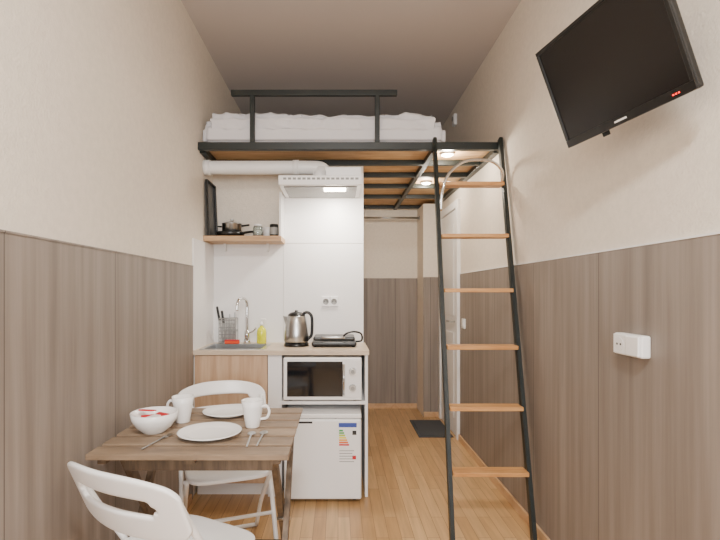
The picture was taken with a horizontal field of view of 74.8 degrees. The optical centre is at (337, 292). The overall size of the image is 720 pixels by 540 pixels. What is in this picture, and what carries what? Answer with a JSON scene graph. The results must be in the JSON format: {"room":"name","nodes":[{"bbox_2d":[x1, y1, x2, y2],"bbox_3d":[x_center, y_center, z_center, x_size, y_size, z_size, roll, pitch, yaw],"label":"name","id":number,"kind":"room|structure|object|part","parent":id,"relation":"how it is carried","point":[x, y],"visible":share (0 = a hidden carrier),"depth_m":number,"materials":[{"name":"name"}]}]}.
{"room":"studio apartment","nodes":[
{"label":"studio apartment","id":0,"kind":"room"},
{"bbox_2d":[0,0,241,495],"bbox_3d":[-0.940,-0.205,1.450,0.100,2.910,7.300,0,0,0],"label":"wall","id":1,"kind":"structure","parent":0,"point":[106,106],"depth_m":1.79,"materials":[{"name":"beige paint"}]},
{"bbox_2d":[0,232,192,539],"bbox_3d":[-0.886,0.545,0.330,0.008,1.410,5.060,0,0,0],"label":"wall paneling","id":2,"kind":"structure","parent":1,"relation":"attached to","point":[90,338],"depth_m":1.56,"materials":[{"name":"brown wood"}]},
{"bbox_2d":[0,229,193,266],"bbox_3d":[-0.884,-0.163,0.330,0.011,0.006,5.060,0,0,0],"label":"cap","id":3,"kind":"object","parent":2,"relation":"on","point":[1,230],"visible":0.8,"depth_m":1.59,"materials":[{"name":"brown wood"}]},
{"bbox_2d":[187,494,191,508],"bbox_3d":[-0.875,1.222,0.300,0.014,0.055,5.000,0,0,0],"label":"baseboard","id":4,"kind":"structure","parent":1,"relation":"attached to","point":[190,495],"depth_m":2.75,"materials":[{"name":"brown wood"}]},
{"bbox_2d":[192,238,213,349],"bbox_3d":[-0.885,0.007,3.100,0.010,0.685,0.460,0,0,0],"label":"backsplash","id":5,"kind":"structure","parent":1,"relation":"attached to","point":[202,252],"depth_m":3.05,"materials":[{"name":"white laminate"}]},
{"bbox_2d":[213,166,362,408],"bbox_3d":[-0.355,0.175,4.220,1.070,2.150,1.760,0,0,0],"label":"wall","id":6,"kind":"structure","parent":0,"point":[244,199],"depth_m":3.34,"materials":[{"name":"beige paint"}]},
{"bbox_2d":[203,192,284,250],"bbox_3d":[-0.632,-0.485,3.220,0.514,0.380,0.240,0,0,0],"label":"wall shelf","id":7,"kind":"object","parent":6,"relation":"attached to","point":[280,239],"visible":1,"depth_m":3.13,"materials":[{"name":"brown wood"}]},
{"bbox_2d":[205,179,217,235],"bbox_3d":[-0.864,-0.567,3.215,0.036,0.374,0.216,0,0,0],"label":"serving tray","id":8,"kind":"object","parent":7,"relation":"on","point":[210,188],"visible":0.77,"depth_m":3.22,"materials":[{"name":"black plastic"}]},
{"bbox_2d":[216,231,252,235],"bbox_3d":[-0.719,-0.400,3.196,0.199,0.043,0.248,0,0,-41],"label":"skillet","id":9,"kind":"object","parent":7,"relation":"on","point":[218,233],"visible":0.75,"depth_m":3.14,"materials":[{"name":"black metal"}]},
{"bbox_2d":[218,219,249,231],"bbox_3d":[-0.717,-0.445,3.209,0.190,0.122,0.140,0,0,37],"label":"saucepan","id":10,"kind":"object","parent":9,"relation":"on","point":[226,226],"visible":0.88,"depth_m":3.16,"materials":[{"name":"silver metal"}]},
{"bbox_2d":[253,224,262,235],"bbox_3d":[-0.540,-0.421,3.170,0.066,0.087,0.066,0,0,0],"label":"glass jar","id":11,"kind":"object","parent":7,"relation":"on","point":[257,229],"visible":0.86,"depth_m":3.14,"materials":[{"name":"white"}]},
{"bbox_2d":[263,227,269,235],"bbox_3d":[-0.485,-0.415,3.260,0.078,0.075,0.078,0,0,0],"label":"tea cup","id":12,"kind":"object","parent":7,"relation":"on","point":[265,229],"visible":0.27,"depth_m":3.23,"materials":[{"name":"white ceramic"}]},
{"bbox_2d":[269,224,277,235],"bbox_3d":[-0.432,-0.421,3.170,0.060,0.086,0.060,0,0,0],"label":"tin","id":13,"kind":"object","parent":7,"relation":"on","point":[273,230],"visible":0.8,"depth_m":3.14,"materials":[{"name":"black metal"}]},
{"bbox_2d":[212,244,282,341],"bbox_3d":[-0.639,0.000,3.335,0.502,0.700,0.010,0,0,0],"label":"trim","id":14,"kind":"structure","parent":6,"relation":"attached to","point":[254,273],"depth_m":3.33,"materials":[{"name":"white tile"}]},
{"bbox_2d":[278,167,361,197],"bbox_3d":[-0.111,-0.735,3.129,0.522,0.150,0.402,0,0,0],"label":"range hood","id":15,"kind":"object","parent":6,"relation":"attached to","point":[338,182],"visible":1,"depth_m":2.98,"materials":[{"name":"white plastic"}]},
{"bbox_2d":[202,160,328,174],"bbox_3d":[-0.472,-0.810,3.135,0.834,0.150,0.110,0,0,0],"label":"ventilation duct","id":16,"kind":"object","parent":15,"relation":"attached to","point":[294,167],"visible":0.94,"depth_m":3.09,"materials":[{"name":"white plastic"}]},
{"bbox_3d":[-0.111,-0.671,3.135,0.462,0.007,0.330,0,0,0],"label":"filter panel","id":17,"kind":"part","parent":15,"relation":"part of","materials":[{"name":"grey metal"}]},
{"bbox_2d":[324,188,345,191],"bbox_3d":[-0.020,-0.664,3.022,0.140,0.008,0.075,0,0,0],"label":"light","id":18,"kind":"object","parent":15,"relation":"on","point":[325,189],"depth_m":3.01,"materials":[{"name":"beige plastic"}]},
{"bbox_2d":[284,244,362,341],"bbox_3d":[-0.103,0.000,3.335,0.566,0.700,0.010,0,0,0],"label":"trim","id":19,"kind":"structure","parent":6,"relation":"attached to","point":[312,272],"depth_m":3.33,"materials":[{"name":"white laminate"}]},
{"bbox_2d":[284,173,362,242],"bbox_3d":[-0.103,-0.602,3.335,0.566,0.497,0.010,0,0,0],"label":"trim","id":20,"kind":"structure","parent":6,"relation":"attached to","point":[307,220],"depth_m":3.33,"materials":[{"name":"white laminate"}]},
{"bbox_2d":[322,296,337,306],"bbox_3d":[-0.057,0.060,3.323,0.114,0.072,0.014,0,0,0],"label":"wall socket","id":21,"kind":"object","parent":6,"relation":"attached to","point":[332,301],"visible":1,"depth_m":3.32,"materials":[{"name":"white plastic"}]},
{"bbox_3d":[-0.086,0.060,3.324,0.056,0.072,0.012,0,0,0],"label":"plate","id":22,"kind":"part","parent":21,"relation":"part of","materials":[{"name":"white plastic"}]},
{"bbox_3d":[-0.028,0.060,3.324,0.056,0.072,0.012,0,0,0],"label":"plate","id":23,"kind":"part","parent":21,"relation":"part of","materials":[{"name":"white plastic"}]},
{"bbox_2d":[198,142,498,209],"bbox_3d":[0.075,-0.929,4.040,1.930,0.058,2.120,0,0,0],"label":"platform","id":24,"kind":"object","parent":6,"relation":"on","point":[393,172],"visible":0.57,"depth_m":3.27,"materials":[{"name":"brown wood"}]},
{"bbox_2d":[231,90,396,141],"bbox_3d":[-0.152,-1.124,2.995,1.056,0.332,0.030,0,0,0],"label":"guard rail","id":25,"kind":"object","parent":24,"relation":"on","point":[252,94],"visible":1,"depth_m":2.98,"materials":[{"name":"black metal"}]},
{"bbox_3d":[-0.545,-1.107,2.995,0.030,0.297,0.030,0,0,0],"label":"post","id":26,"kind":"part","parent":25,"relation":"part of","materials":[{"name":"black metal"}]},
{"bbox_3d":[-0.152,-1.272,2.995,1.056,0.035,0.030,0,0,0],"label":"rail","id":27,"kind":"part","parent":25,"relation":"part of","materials":[{"name":"black metal"}]},
{"bbox_3d":[0.250,-1.107,2.995,0.030,0.297,0.030,0,0,0],"label":"post","id":28,"kind":"part","parent":25,"relation":"part of","materials":[{"name":"black metal"}]},
{"bbox_2d":[203,112,445,141],"bbox_3d":[-0.090,-1.072,4.053,1.580,0.226,2.055,0,0,0],"label":"mattress","id":29,"kind":"object","parent":24,"relation":"on","point":[225,127],"visible":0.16,"depth_m":3.03,"materials":[{"name":"white fabric"}]},
{"bbox_2d":[205,112,440,129],"bbox_3d":[-0.098,-1.093,4.013,1.555,0.185,1.975,0,0,0],"label":"duvet","id":30,"kind":"object","parent":29,"relation":"on","point":[225,121],"depth_m":3.04,"materials":[{"name":"white fabric"}]},
{"bbox_2d":[421,180,431,184],"bbox_3d":[0.740,-0.925,3.950,0.090,0.022,0.090,0,0,0],"label":"ceiling spotlight","id":31,"kind":"object","parent":24,"relation":"attached to","point":[425,182],"visible":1,"depth_m":3.92,"materials":[{"name":"white plastic"}]},
{"bbox_2d":[440,151,453,156],"bbox_3d":[0.730,-0.925,3.140,0.090,0.022,0.090,0,0,0],"label":"ceiling spotlight","id":32,"kind":"object","parent":24,"relation":"attached to","point":[444,153],"visible":0.99,"depth_m":3.11,"materials":[{"name":"white plastic"}]},
{"bbox_2d":[363,216,419,219],"bbox_3d":[0.520,-0.790,4.950,0.680,0.048,0.048,0,0,0],"label":"curtain rod","id":33,"kind":"object","parent":6,"relation":"attached to","point":[418,217],"visible":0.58,"depth_m":4.94,"materials":[{"name":"silver metal"}]},
{"bbox_3d":[0.520,-0.790,4.950,0.676,0.022,0.022,0,0,0],"label":"rod","id":34,"kind":"part","parent":33,"relation":"part of","materials":[{"name":"silver metal"}]},
{"bbox_2d":[181,0,520,127],"bbox_3d":[0.075,-1.710,1.450,2.130,0.100,7.500,0,0,0],"label":"ceiling","id":35,"kind":"structure","parent":0,"point":[429,52],"depth_m":3.19,"materials":[{"name":"grey paint"}]},
{"bbox_2d":[187,409,538,539],"bbox_3d":[0.075,1.300,1.450,2.130,0.100,7.500,0,0,0],"label":"floor","id":36,"kind":"structure","parent":0,"point":[407,499],"depth_m":2.77,"materials":[{"name":"laminate"}]},
{"bbox_2d":[67,461,254,539],"bbox_3d":[-0.518,0.858,1.450,0.450,0.785,0.506,0,0,28],"label":"folding chair","id":37,"kind":"object","parent":36,"relation":"on","point":[171,520],"visible":1,"depth_m":1.24,"materials":[{"name":"white plastic"}]},
{"bbox_3d":[-0.678,0.887,1.581,0.026,0.714,0.423,0,0,28],"label":"leg","id":38,"kind":"part","parent":37,"relation":"part of","materials":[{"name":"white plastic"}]},
{"bbox_3d":[-0.606,0.565,1.285,0.450,0.200,0.132,0,0,28],"label":"backrest","id":39,"kind":"part","parent":37,"relation":"part of","materials":[{"name":"white plastic"}]},
{"bbox_3d":[-0.498,0.813,1.488,0.383,0.030,0.382,0,0,28],"label":"seat","id":40,"kind":"part","parent":37,"relation":"part of","materials":[{"name":"white plastic"}]},
{"bbox_3d":[-0.320,0.887,1.391,0.026,0.714,0.423,0,0,28],"label":"leg","id":41,"kind":"part","parent":37,"relation":"part of","materials":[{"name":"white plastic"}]},
{"bbox_2d":[85,408,302,539],"bbox_3d":[-0.505,0.901,1.890,0.680,0.721,0.640,0,0,0],"label":"folding table","id":42,"kind":"object","parent":36,"relation":"on","point":[171,453],"visible":0.7,"depth_m":1.68,"materials":[{"name":"brown wood"}]},
{"bbox_3d":[-0.761,0.910,1.915,0.022,0.702,0.522,0,0,0],"label":"leg","id":43,"kind":"part","parent":42,"relation":"part of","materials":[{"name":"brown wood"}]},
{"bbox_3d":[-0.785,0.910,1.865,0.022,0.702,0.522,0,0,0],"label":"leg","id":44,"kind":"part","parent":42,"relation":"part of","materials":[{"name":"brown wood"}]},
{"bbox_2d":[130,406,177,434],"bbox_3d":[-0.715,0.501,1.830,0.176,0.078,0.176,0,0,0],"label":"serving bowl","id":45,"kind":"object","parent":42,"relation":"on","point":[146,425],"visible":0.96,"depth_m":1.78,"materials":[{"name":"white ceramic"}]},
{"bbox_2d":[138,409,168,416],"bbox_3d":[-0.732,0.474,1.836,0.111,0.036,0.092,0,0,30],"label":"sachets","id":46,"kind":"object","parent":45,"relation":"in","point":[158,414],"visible":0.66,"depth_m":1.84,"materials":[{"name":"red paper"}]},
{"bbox_2d":[141,433,173,449],"bbox_3d":[-0.654,0.535,1.704,0.020,0.003,0.188,0,0,12],"label":"fork","id":47,"kind":"object","parent":42,"relation":"on","point":[168,434],"visible":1,"depth_m":1.73,"materials":[{"name":"silver metal"}]},
{"bbox_3d":[-0.660,0.535,1.678,0.006,0.003,0.135,0,0,12],"label":"stem","id":48,"kind":"part","parent":47,"relation":"part of","materials":[{"name":"silver metal"}]},
{"bbox_2d":[166,394,193,423],"bbox_3d":[-0.658,0.486,1.966,0.108,0.108,0.090,0,0,-25],"label":"mug","id":49,"kind":"object","parent":42,"relation":"on","point":[183,403],"visible":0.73,"depth_m":1.94,"materials":[{"name":"white ceramic"}]},
{"bbox_2d":[177,422,241,441],"bbox_3d":[-0.485,0.529,1.780,0.238,0.021,0.238,0,0,0],"label":"dinner plate","id":50,"kind":"object","parent":42,"relation":"on","point":[206,431],"visible":1,"depth_m":1.79,"materials":[{"name":"white ceramic"}]},
{"bbox_2d":[202,404,243,418],"bbox_3d":[-0.490,0.529,2.090,0.218,0.021,0.218,0,0,0],"label":"dinner plate","id":51,"kind":"object","parent":42,"relation":"on","point":[225,411],"visible":0.85,"depth_m":2.11,"materials":[{"name":"white ceramic"}]},
{"bbox_2d":[246,431,255,446],"bbox_3d":[-0.325,0.536,1.729,0.031,0.005,0.178,0,0,-4],"label":"spoon","id":52,"kind":"object","parent":42,"relation":"on","point":[250,433],"visible":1,"depth_m":1.77,"materials":[{"name":"silver metal"}]},
{"bbox_2d":[241,397,270,428],"bbox_3d":[-0.337,0.486,1.904,0.108,0.108,0.090,0,0,-25],"label":"mug","id":53,"kind":"object","parent":42,"relation":"on","point":[252,407],"visible":1,"depth_m":1.87,"materials":[{"name":"white ceramic"}]},
{"bbox_3d":[-0.292,0.481,1.891,0.043,0.065,0.011,0,0,10],"label":"handle","id":54,"kind":"part","parent":53,"relation":"part of","materials":[{"name":"white ceramic"}]},
{"bbox_2d":[256,430,267,445],"bbox_3d":[-0.285,0.536,1.739,0.031,0.005,0.178,0,0,0],"label":"spoon","id":55,"kind":"object","parent":42,"relation":"on","point":[263,432],"visible":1,"depth_m":1.79,"materials":[{"name":"silver metal"}]},
{"bbox_3d":[-0.229,0.910,1.915,0.022,0.702,0.522,0,0,0],"label":"leg","id":56,"kind":"part","parent":42,"relation":"part of","materials":[{"name":"brown wood"}]},
{"bbox_3d":[-0.205,0.910,1.865,0.022,0.702,0.522,0,0,0],"label":"leg","id":57,"kind":"part","parent":42,"relation":"part of","materials":[{"name":"brown wood"}]},
{"bbox_2d":[179,380,277,538],"bbox_3d":[-0.540,0.858,2.262,0.450,0.785,0.506,0,0,-20],"label":"folding chair","id":58,"kind":"object","parent":36,"relation":"on","point":[196,478],"visible":0.42,"depth_m":2.20,"materials":[{"name":"white plastic"}]},
{"bbox_3d":[-0.716,0.887,2.154,0.026,0.714,0.423,0,0,-20],"label":"leg","id":59,"kind":"part","parent":58,"relation":"part of","materials":[{"name":"white plastic"}]},
{"bbox_3d":[-0.722,1.032,2.222,0.021,0.428,0.381,0,0,-20],"label":"leg","id":60,"kind":"part","parent":58,"relation":"part of","materials":[{"name":"white plastic"}]},
{"bbox_3d":[-0.604,0.565,2.438,0.450,0.200,0.132,0,0,-20],"label":"backrest","id":61,"kind":"part","parent":58,"relation":"part of","materials":[{"name":"white plastic"}]},
{"bbox_3d":[-0.525,0.813,2.222,0.383,0.030,0.382,0,0,-20],"label":"seat","id":62,"kind":"part","parent":58,"relation":"part of","materials":[{"name":"white plastic"}]},
{"bbox_3d":[-0.374,1.032,2.348,0.021,0.428,0.381,0,0,-20],"label":"leg","id":63,"kind":"part","parent":58,"relation":"part of","materials":[{"name":"white plastic"}]},
{"bbox_3d":[-0.335,0.887,2.293,0.026,0.714,0.423,0,0,-20],"label":"leg","id":64,"kind":"part","parent":58,"relation":"part of","materials":[{"name":"white plastic"}]},
{"bbox_2d":[193,342,368,496],"bbox_3d":[-0.349,0.800,3.092,1.079,0.900,0.475,0,0,0],"label":"kitchen cabinet","id":65,"kind":"object","parent":36,"relation":"on","point":[264,368],"depth_m":2.88,"materials":[{"name":"white laminate"}]},
{"bbox_2d":[216,306,237,343],"bbox_3d":[-0.775,0.221,3.262,0.145,0.258,0.095,0,0,0],"label":"utensil rack","id":66,"kind":"object","parent":65,"relation":"on","point":[217,308],"visible":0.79,"depth_m":3.26,"materials":[{"name":"silver metal"}]},
{"bbox_3d":[-0.808,0.268,3.262,0.041,0.152,0.002,0,0,0],"label":"utensil blade","id":67,"kind":"part","parent":66,"relation":"part of","materials":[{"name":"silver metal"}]},
{"bbox_3d":[-0.789,0.277,3.277,0.032,0.134,0.002,0,0,0],"label":"utensil blade","id":68,"kind":"part","parent":66,"relation":"part of","materials":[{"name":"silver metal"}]},
{"bbox_3d":[-0.726,0.280,3.272,0.021,0.127,0.002,0,0,0],"label":"utensil blade","id":69,"kind":"part","parent":66,"relation":"part of","materials":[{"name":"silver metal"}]},
{"bbox_3d":[-0.655,0.773,2.884,0.445,0.783,0.018,0,0,0],"label":"door","id":70,"kind":"part","parent":65,"relation":"part of","materials":[{"name":"brown wood"}]},
{"bbox_2d":[199,344,270,349],"bbox_3d":[-0.655,0.418,3.055,0.400,0.144,0.320,0,0,0],"label":"sink","id":71,"kind":"object","parent":65,"relation":"in","point":[212,346],"visible":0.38,"depth_m":3.19,"materials":[{"name":"silver metal"}]},
{"bbox_2d":[224,340,239,343],"bbox_3d":[-0.720,0.332,3.197,0.100,0.028,0.030,0,0,0],"label":"sponge","id":72,"kind":"object","parent":71,"relation":"on","point":[226,341],"visible":1,"depth_m":3.18,"materials":[{"name":"orange"}]},
{"bbox_3d":[-0.655,0.420,3.191,0.354,0.140,0.002,0,0,0],"label":"bowl","id":73,"kind":"part","parent":71,"relation":"part of","materials":[{"name":"silver metal"}]},
{"bbox_2d":[235,297,256,343],"bbox_3d":[-0.646,0.187,3.215,0.082,0.326,0.168,0,0,45],"label":"kitchen faucet","id":74,"kind":"object","parent":65,"relation":"on","point":[247,332],"visible":1,"depth_m":3.24,"materials":[{"name":"silver metal"}]},
{"bbox_3d":[-0.652,0.147,3.198,0.021,0.246,0.145,0,0,22],"label":"spout","id":75,"kind":"part","parent":74,"relation":"part of","materials":[{"name":"silver metal"}]},
{"bbox_2d":[257,319,265,343],"bbox_3d":[-0.530,0.264,3.262,0.066,0.172,0.066,0,0,0],"label":"dish soap bottle","id":76,"kind":"object","parent":65,"relation":"on","point":[261,331],"visible":1,"depth_m":3.24,"materials":[{"name":"yellow plastic"}]},
{"bbox_2d":[283,310,313,346],"bbox_3d":[-0.274,0.231,3.110,0.166,0.238,0.166,0,0,-45],"label":"electric kettle","id":77,"kind":"object","parent":65,"relation":"on","point":[296,334],"visible":1,"depth_m":3.05,"materials":[{"name":"silver metal"}]},
{"bbox_3d":[-0.275,0.131,3.110,0.116,0.038,0.116,0,0,0],"label":"lid","id":78,"kind":"part","parent":77,"relation":"part of","materials":[{"name":"black plastic"}]},
{"bbox_3d":[-0.197,0.215,3.110,0.072,0.195,0.020,0,0,0],"label":"handle","id":79,"kind":"part","parent":77,"relation":"part of","materials":[{"name":"black plastic"}]},
{"bbox_2d":[281,391,364,403],"bbox_3d":[-0.090,0.668,3.095,0.510,0.020,0.470,0,0,0],"label":"shelf","id":80,"kind":"object","parent":65,"relation":"attached to","point":[362,401],"depth_m":2.86,"materials":[{"name":"white laminate"}]},
{"bbox_2d":[284,355,361,399],"bbox_3d":[-0.093,0.525,2.996,0.473,0.266,0.368,0,0,0],"label":"microwave oven","id":81,"kind":"object","parent":80,"relation":"on","point":[306,377],"visible":0.97,"depth_m":2.84,"materials":[{"name":"white plastic"}]},
{"bbox_3d":[-0.140,0.520,2.838,0.336,0.212,0.004,0,0,0],"label":"door glass","id":82,"kind":"part","parent":81,"relation":"part of","materials":[{"name":"black glass"}]},
{"bbox_3d":[0.088,0.573,2.828,0.044,0.044,0.019,0,0,0],"label":"knob","id":83,"kind":"part","parent":81,"relation":"part of","materials":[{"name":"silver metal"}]},
{"bbox_3d":[0.088,0.520,2.838,0.086,0.228,0.003,0,0,0],"label":"control panel","id":84,"kind":"part","parent":81,"relation":"part of","materials":[{"name":"white plastic"}]},
{"bbox_2d":[312,331,362,346],"bbox_3d":[-0.003,0.297,3.120,0.334,0.106,0.260,0,0,0],"label":"grill","id":85,"kind":"object","parent":65,"relation":"on","point":[346,339],"visible":1,"depth_m":3.03,"materials":[{"name":"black metal"}]},
{"bbox_3d":[-0.025,0.296,3.140,0.270,0.024,0.220,0,0,0],"label":"lid","id":86,"kind":"part","parent":85,"relation":"part of","materials":[{"name":"silver metal"}]},
{"bbox_3d":[-0.025,0.312,3.135,0.250,0.005,0.200,0,0,0],"label":"heating plate","id":87,"kind":"part","parent":85,"relation":"part of","materials":[{"name":"grey metal"}]},
{"bbox_3d":[0.097,0.285,3.058,0.136,0.082,0.059,0,0,-28],"label":"handle","id":88,"kind":"part","parent":85,"relation":"part of","materials":[{"name":"black plastic"}]},
{"bbox_3d":[0.174,0.814,3.105,0.018,0.872,0.450,0,0,0],"label":"panel","id":89,"kind":"part","parent":65,"relation":"part of","materials":[{"name":"white laminate"}]},
{"bbox_2d":[284,404,360,499],"bbox_3d":[-0.091,0.984,3.011,0.462,0.532,0.458,0,0,0],"label":"mini fridge","id":90,"kind":"object","parent":36,"relation":"on","point":[327,439],"visible":0.73,"depth_m":2.78,"materials":[{"name":"white plastic"}]},
{"bbox_2d":[410,420,453,437],"bbox_3d":[0.850,1.244,4.330,0.300,0.012,0.540,0,0,0],"label":"doormat","id":91,"kind":"object","parent":36,"relation":"on","point":[423,428],"visible":0.87,"depth_m":4.29,"materials":[{"name":"grey rubber"}]},
{"bbox_2d":[432,137,536,539],"bbox_3d":[0.797,0.140,2.656,0.465,2.229,0.630,0,0,0],"label":"ladder","id":92,"kind":"object","parent":36,"relation":"on","point":[455,471],"visible":1,"depth_m":2.59,"materials":[{"name":"black metal"}]},
{"bbox_3d":[0.591,0.140,2.656,0.024,2.229,0.631,0,0,3],"label":"rail","id":93,"kind":"part","parent":92,"relation":"part of","materials":[{"name":"black metal"}]},
{"bbox_3d":[0.809,-0.649,2.825,0.406,0.320,0.038,0,0,-7],"label":"grab handle","id":94,"kind":"part","parent":92,"relation":"part of","materials":[{"name":"silver metal"}]},
{"bbox_3d":[1.002,0.140,2.656,0.024,2.229,0.631,0,0,3],"label":"rail","id":95,"kind":"part","parent":92,"relation":"part of","materials":[{"name":"black metal"}]},
{"bbox_2d":[363,209,417,277],"bbox_3d":[0.075,-0.205,5.150,1.930,2.910,0.100,0,0,0],"label":"wall","id":96,"kind":"structure","parent":0,"point":[389,245],"depth_m":5.10,"materials":[{"name":"beige paint"}]},
{"bbox_2d":[363,278,416,402],"bbox_3d":[0.520,0.545,5.096,0.680,1.410,0.008,0,0,0],"label":"wall panel","id":97,"kind":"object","parent":96,"relation":"attached to","point":[389,304],"depth_m":5.09,"materials":[{"name":"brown wood"}]},
{"bbox_2d":[368,403,416,408],"bbox_3d":[0.520,1.222,5.085,0.670,0.055,0.014,0,0,0],"label":"baseboard","id":98,"kind":"structure","parent":96,"relation":"attached to","point":[370,405],"depth_m":5.08,"materials":[{"name":"brown wood"}]},
{"bbox_2d":[417,204,440,415],"bbox_3d":[0.950,0.175,4.920,0.180,2.150,0.360,0,0,0],"label":"wall","id":99,"kind":"structure","parent":0,"point":[427,265],"depth_m":4.78,"materials":[{"name":"beige paint"}]},
{"bbox_2d":[423,277,438,416],"bbox_3d":[0.950,0.545,4.736,0.180,1.410,0.008,0,0,0],"label":"wall panel","id":100,"kind":"object","parent":99,"relation":"attached to","point":[430,284],"visible":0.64,"depth_m":4.73,"materials":[{"name":"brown wood"}]},
{"bbox_2d":[424,412,438,416],"bbox_3d":[0.950,1.222,4.725,0.176,0.055,0.014,0,0,0],"label":"baseboard","id":101,"kind":"structure","parent":99,"relation":"attached to","point":[426,414],"depth_m":4.72,"materials":[{"name":"brown wood"}]},
{"bbox_2d":[441,0,719,272],"bbox_3d":[1.090,-0.205,1.450,0.100,2.910,7.300,0,0,0],"label":"wall","id":102,"kind":"structure","parent":0,"point":[655,177],"depth_m":2.11,"materials":[{"name":"beige paint"}]},
{"bbox_2d":[439,309,440,418],"bbox_3d":[1.025,0.225,4.695,0.030,2.050,0.060,0,0,0],"label":"frame","id":103,"kind":"object","parent":102,"relation":"attached to","point":[439,309],"visible":0.34,"depth_m":4.68,"materials":[{"name":"white laminate"}]},
{"bbox_2d":[440,201,454,218],"bbox_3d":[1.025,-0.767,4.357,0.030,0.065,0.615,0,0,0],"label":"door","id":104,"kind":"structure","parent":102,"relation":"in","point":[451,207],"depth_m":4.33,"materials":[{"name":"white laminate"}]},
{"bbox_2d":[441,210,454,433],"bbox_3d":[1.032,0.258,4.360,0.016,1.975,0.600,0,0,0],"label":"leaf","id":105,"kind":"object","parent":102,"relation":"attached to","point":[449,220],"visible":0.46,"depth_m":4.28,"materials":[{"name":"white laminate"}]},
{"bbox_2d":[443,224,453,315],"bbox_3d":[1.021,-0.205,4.360,0.006,0.810,0.440,0,0,0],"label":"panel","id":106,"kind":"object","parent":105,"relation":"attached to","point":[448,244],"visible":0.76,"depth_m":4.33,"materials":[{"name":"white laminate"}]},
{"bbox_2d":[443,330,453,417],"bbox_3d":[1.021,0.725,4.360,0.006,0.750,0.440,0,0,0],"label":"panel","id":107,"kind":"object","parent":105,"relation":"attached to","point":[449,335],"visible":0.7,"depth_m":4.25,"materials":[{"name":"white laminate"}]},
{"bbox_2d":[452,113,456,126],"bbox_3d":[1.022,-1.520,4.135,0.036,0.100,0.070,0,0,0],"label":"wall sensor","id":108,"kind":"object","parent":102,"relation":"attached to","point":[454,117],"visible":1,"depth_m":4.10,"materials":[{"name":"white plastic"}]},
{"bbox_2d":[455,199,460,439],"bbox_3d":[1.025,0.225,4.018,0.030,2.050,0.065,0,0,0],"label":"frame","id":109,"kind":"object","parent":102,"relation":"attached to","point":[457,201],"visible":0.8,"depth_m":3.98,"materials":[{"name":"white laminate"}]},
{"bbox_2d":[461,318,465,328],"bbox_3d":[1.024,0.250,3.840,0.017,0.080,0.080,0,0,0],"label":"light switch","id":110,"kind":"object","parent":102,"relation":"attached to","point":[463,322],"visible":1,"depth_m":3.81,"materials":[{"name":"white plastic"}]},
{"bbox_2d":[458,434,549,539],"bbox_3d":[1.025,1.222,0.890,0.014,0.055,6.180,0,0,0],"label":"baseboard","id":111,"kind":"structure","parent":102,"relation":"attached to","point":[520,510],"depth_m":2.84,"materials":[{"name":"brown wood"}]},
{"bbox_2d":[460,234,719,539],"bbox_3d":[1.036,0.545,0.890,0.008,1.410,6.180,0,0,0],"label":"wall panel","id":112,"kind":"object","parent":102,"relation":"attached to","point":[623,447],"depth_m":1.81,"materials":[{"name":"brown wood"}]},
{"bbox_2d":[460,231,719,273],"bbox_3d":[1.034,-0.163,0.890,0.011,0.006,6.180,0,0,0],"label":"cap","id":113,"kind":"object","parent":112,"relation":"on","point":[713,233],"visible":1,"depth_m":1.70,"materials":[{"name":"white laminate"}]},
{"bbox_2d":[602,130,610,136],"bbox_3d":[0.942,-0.664,1.542,0.196,0.253,0.163,0,0,0],"label":"wall bracket","id":114,"kind":"object","parent":102,"relation":"attached to","point":[606,133],"visible":0.08,"depth_m":1.60,"materials":[{"name":"black metal"}]},
{"bbox_2d":[535,0,703,147],"bbox_3d":[0.847,-0.712,1.483,0.159,0.346,0.520,0,0,-10],"label":"television","id":115,"kind":"object","parent":114,"relation":"attached to","point":[618,62],"visible":1,"depth_m":1.43,"materials":[{"name":"black plastic"}]},
{"bbox_2d":[614,332,649,358],"bbox_3d":[1.011,0.180,1.625,0.042,0.076,0.156,0,0,0],"label":"wall socket","id":116,"kind":"object","parent":102,"relation":"attached to","point":[633,345],"visible":1,"depth_m":1.58,"materials":[{"name":"white plastic"}]}
]}

